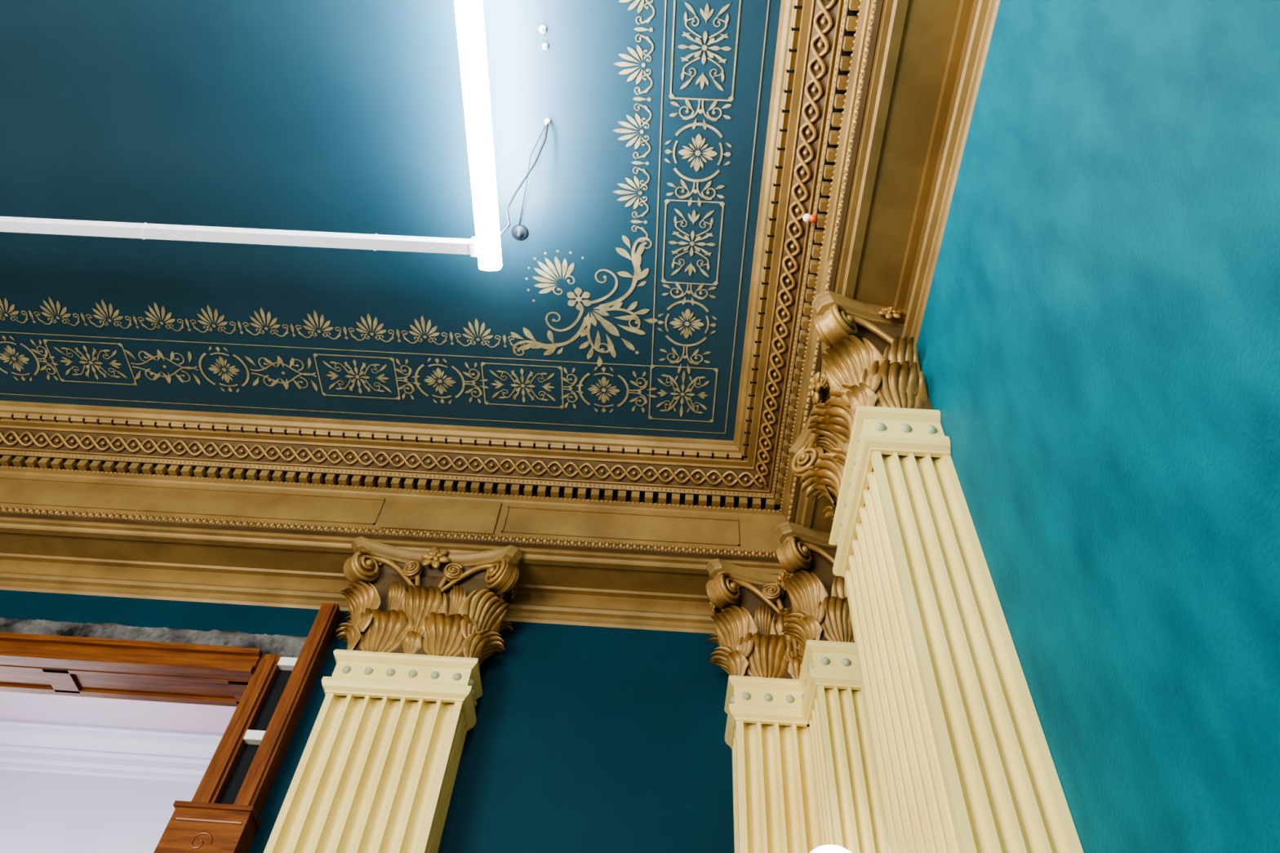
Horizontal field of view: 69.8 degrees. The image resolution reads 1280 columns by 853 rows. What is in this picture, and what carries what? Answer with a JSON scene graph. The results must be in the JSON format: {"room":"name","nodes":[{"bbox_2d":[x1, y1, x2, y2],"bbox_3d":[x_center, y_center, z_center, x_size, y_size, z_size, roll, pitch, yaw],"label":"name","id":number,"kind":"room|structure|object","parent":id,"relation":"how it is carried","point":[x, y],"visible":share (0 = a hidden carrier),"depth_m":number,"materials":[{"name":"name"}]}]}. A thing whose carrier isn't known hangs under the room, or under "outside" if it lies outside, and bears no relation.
{"room":"courtroom","nodes":[
{"label":"courtroom","id":0,"kind":"room"},
{"bbox_2d":[0,769,199,852],"bbox_3d":[-3.218,3.188,3.440,5.100,4.450,0.090,3,-53,2],"label":"wall","id":1,"kind":"structure","parent":0,"point":[41,812],"depth_m":4.88,"materials":[{"name":"white paint"}]},
{"bbox_2d":[0,718,223,782],"bbox_3d":[-3.136,1.774,5.050,5.007,0.174,0.216,3,-53,2],"label":"trim","id":2,"kind":"structure","parent":1,"relation":"attached to","point":[35,746],"depth_m":5.04,"materials":[{"name":"white paint"}]},
{"bbox_2d":[0,691,236,733],"bbox_3d":[-3.066,1.145,4.715,5.100,0.060,1.806,3,-53,2],"label":"ceiling","id":3,"kind":"structure","parent":0,"point":[13,705],"depth_m":4.96,"materials":[{"name":"white paint"}]},
{"bbox_2d":[218,670,292,804],"bbox_3d":[-1.387,1.987,1.923,0.081,3.700,0.005,3,-53,2],"label":"open gap","id":4,"kind":"object","parent":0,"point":[236,780],"visible":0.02,"depth_m":3.11,"materials":[{"name":"black"}]},
{"bbox_2d":[0,0,781,440],"bbox_3d":[-1.633,-1.963,2.460,5.367,0.090,5.931,3,-53,2],"label":"ceiling","id":5,"kind":"structure","parent":0,"point":[333,116],"depth_m":3.22,"materials":[{"name":"paint"}]},
{"bbox_2d":[0,0,502,271],"bbox_3d":[-2.204,-2.469,1.870,3.612,0.306,4.439,3,-53,2],"label":"linear pendant light","id":6,"kind":"object","parent":5,"relation":"hanging from","point":[469,16],"visible":1,"depth_m":3.01,"materials":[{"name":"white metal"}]},
{"bbox_2d":[0,0,769,433],"bbox_3d":[-1.946,-2.205,2.240,4.730,0.001,5.294,3,-53,2],"label":"ornament","id":7,"kind":"object","parent":5,"relation":"attached to","point":[636,259],"depth_m":3.54,"materials":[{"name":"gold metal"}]},
{"bbox_2d":[538,24,546,33],"bbox_3d":[-0.303,-1.228,2.843,0.024,0.032,0.024,3,-53,2],"label":"ceiling plate","id":8,"kind":"object","parent":5,"relation":"attached to","point":[542,28],"depth_m":2.84,"materials":[{"name":"white plastic"}]},
{"bbox_2d":[542,42,548,49],"bbox_3d":[-0.299,-1.187,2.873,0.020,0.032,0.020,3,-53,2],"label":"ceiling plate","id":9,"kind":"object","parent":5,"relation":"attached to","point":[544,46],"depth_m":2.88,"materials":[{"name":"white plastic"}]},
{"bbox_2d":[544,118,551,124],"bbox_3d":[-0.305,-0.999,3.017,0.020,0.032,0.020,3,-53,2],"label":"ceiling plate","id":10,"kind":"object","parent":5,"relation":"attached to","point":[547,120],"depth_m":3.02,"materials":[{"name":"white plastic"}]},
{"bbox_2d":[500,122,548,235],"bbox_3d":[-0.381,-0.789,3.041,0.139,0.246,0.377,3,-53,2],"label":"cable","id":11,"kind":"object","parent":10,"relation":"hanging from","point":[546,130],"depth_m":3.02,"materials":[{"name":"grey metal"}]},
{"bbox_2d":[511,224,528,240],"bbox_3d":[-0.429,-0.684,3.264,0.060,0.032,0.060,3,-53,2],"label":"ceiling hook","id":12,"kind":"object","parent":11,"relation":"hanging from","point":[520,233],"depth_m":3.26,"materials":[{"name":"silver metal"}]},
{"bbox_2d":[0,590,782,852],"bbox_3d":[-1.091,1.794,2.321,3.567,4.600,0.153,3,-53,2],"label":"wall","id":13,"kind":"structure","parent":0,"point":[582,739],"depth_m":3.18,"materials":[{"name":"teal paint"}]},
{"bbox_2d":[0,617,306,657],"bbox_3d":[-2.385,0.760,3.478,2.298,0.126,0.028,3,-53,2],"label":"strip","id":14,"kind":"object","parent":13,"relation":"attached to","point":[286,646],"visible":0.66,"depth_m":3.47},
{"bbox_2d":[243,657,297,745],"bbox_3d":[-1.317,1.264,2.851,0.084,1.332,0.034,3,-53,2],"label":"shims","id":15,"kind":"object","parent":13,"relation":"attached to","point":[251,736],"visible":0.43,"depth_m":3.12,"materials":[{"name":"white plastic"}]},
{"bbox_2d":[899,0,1279,852],"bbox_3d":[0.832,-0.407,0.510,0.150,4.600,5.931,3,-53,2],"label":"wall","id":16,"kind":"structure","parent":0,"point":[1098,344],"depth_m":1.43,"materials":[{"name":"teal paint"}]},
{"bbox_2d":[0,0,801,458],"bbox_3d":[-1.867,-2.129,2.238,4.746,0.021,5.361,3,-53,2],"label":"trim","id":17,"kind":"structure","parent":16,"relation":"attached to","point":[796,14],"depth_m":3.78,"materials":[{"name":"gold metal"}]},
{"bbox_2d":[0,0,999,634],"bbox_3d":[-1.728,-1.806,2.126,5.217,0.642,5.781,3,-53,2],"label":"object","id":18,"kind":"object","parent":16,"relation":"attached to","point":[929,59],"visible":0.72,"depth_m":3.63,"materials":[{"name":"gold metal"}]},
{"bbox_2d":[0,0,841,492],"bbox_3d":[-1.856,-2.065,2.223,4.930,0.065,5.492,3,-53,2],"label":"guilloche","id":19,"kind":"object","parent":18,"relation":"attached to","point":[824,10],"visible":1,"depth_m":3.79,"materials":[{"name":"gold metal"}]},
{"bbox_2d":[0,0,859,510],"bbox_3d":[-1.830,-2.031,2.225,4.983,0.134,5.547,3,-53,2],"label":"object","id":20,"kind":"structure","parent":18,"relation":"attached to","point":[852,13],"depth_m":3.81,"materials":[{"name":"gold metal"}]},
{"bbox_2d":[0,0,860,510],"bbox_3d":[-1.818,-1.987,2.200,4.956,0.038,5.511,3,-53,2],"label":"blocks","id":21,"kind":"object","parent":20,"relation":"attached to","point":[6,460],"visible":0.88,"depth_m":3.78,"materials":[{"name":"gold metal"}]},
{"bbox_2d":[0,0,871,546],"bbox_3d":[-1.690,-1.780,2.156,4.694,0.183,5.258,3,-53,2],"label":"panels","id":22,"kind":"object","parent":18,"relation":"attached to","point":[469,517],"visible":0.65,"depth_m":3.69,"materials":[{"name":"gold metal"}]},
{"bbox_2d":[0,0,876,557],"bbox_3d":[-1.844,-1.925,2.076,4.982,0.338,5.547,3,-53,2],"label":"carved ornament","id":23,"kind":"object","parent":18,"relation":"attached to","point":[873,6],"visible":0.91,"depth_m":3.58,"materials":[{"name":"gold metal"}]},
{"bbox_2d":[0,0,883,562],"bbox_3d":[-1.841,-1.939,2.100,4.979,0.405,5.543,3,-53,2],"label":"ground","id":24,"kind":"structure","parent":18,"relation":"attached to","point":[833,11],"depth_m":3.61,"materials":[{"name":"brown paint"}]},
{"bbox_2d":[802,213,817,222],"bbox_3d":[0.559,-0.685,3.018,0.047,0.033,0.028,3,-53,2],"label":"sensor","id":25,"kind":"object","parent":18,"relation":"attached to","point":[806,217],"visible":1,"depth_m":3.01,"materials":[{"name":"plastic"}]},
{"bbox_3d":[-1.924,1.371,-0.887,5.367,0.090,9.000,3,-53,2],"label":"floor","id":26,"kind":"structure","parent":0,"visible":0},
{"bbox_2d":[0,665,248,706],"bbox_3d":[-2.199,2.029,1.968,1.403,3.624,0.156,3,-53,2],"label":"lining","id":27,"kind":"object","parent":26,"relation":"on","point":[144,687],"visible":0.53,"depth_m":3.40,"materials":[{"name":"brown wood"}]},
{"bbox_2d":[191,603,342,817],"bbox_3d":[-2.117,1.845,2.011,1.689,3.925,0.088,3,-53,2],"label":"upright","id":28,"kind":"object","parent":26,"relation":"on","point":[256,786],"visible":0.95,"depth_m":3.13,"materials":[{"name":"brown wood"}]},
{"bbox_2d":[0,631,262,681],"bbox_3d":[-2.091,0.831,3.366,1.398,0.099,0.064,3,-53,2],"label":"head casing","id":29,"kind":"structure","parent":28,"relation":"attached to","point":[16,649],"depth_m":3.34,"materials":[{"name":"brown wood"}]},
{"bbox_2d":[153,800,261,852],"bbox_3d":[-1.322,1.262,2.793,0.246,0.186,0.106,3,-53,2],"label":"block","id":30,"kind":"object","parent":28,"relation":"attached to","point":[193,827],"visible":1,"depth_m":2.79,"materials":[{"name":"brown wood"}]},
{"bbox_2d":[263,536,523,852],"bbox_3d":[-0.909,1.780,1.993,0.672,4.117,0.272,3,-53,2],"label":"fluted pilaster","id":31,"kind":"object","parent":26,"relation":"on","point":[372,775],"visible":1,"depth_m":3.09,"materials":[{"name":"beige paint"}]},
{"bbox_2d":[705,521,888,852],"bbox_3d":[0.408,1.770,1.889,0.548,4.117,0.476,3,-53,2],"label":"pilaster","id":32,"kind":"object","parent":26,"relation":"on","point":[785,640],"visible":0.94,"depth_m":3.02,"materials":[{"name":"beige paint"}]},
{"bbox_2d":[809,844,851,852],"bbox_3d":[0.462,1.266,2.276,0.160,0.287,0.468,3,-53,2],"label":"wall sconce","id":33,"kind":"object","parent":32,"relation":"attached to","point":[827,848],"visible":1,"depth_m":2.23,"materials":[{"name":"white glass"}]},
{"bbox_2d":[788,290,1084,852],"bbox_3d":[0.551,1.091,1.363,0.302,4.117,0.670,3,-53,2],"label":"fluted pilaster","id":34,"kind":"object","parent":26,"relation":"on","point":[963,762],"visible":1,"depth_m":2.04,"materials":[{"name":"beige paint"}]}
]}

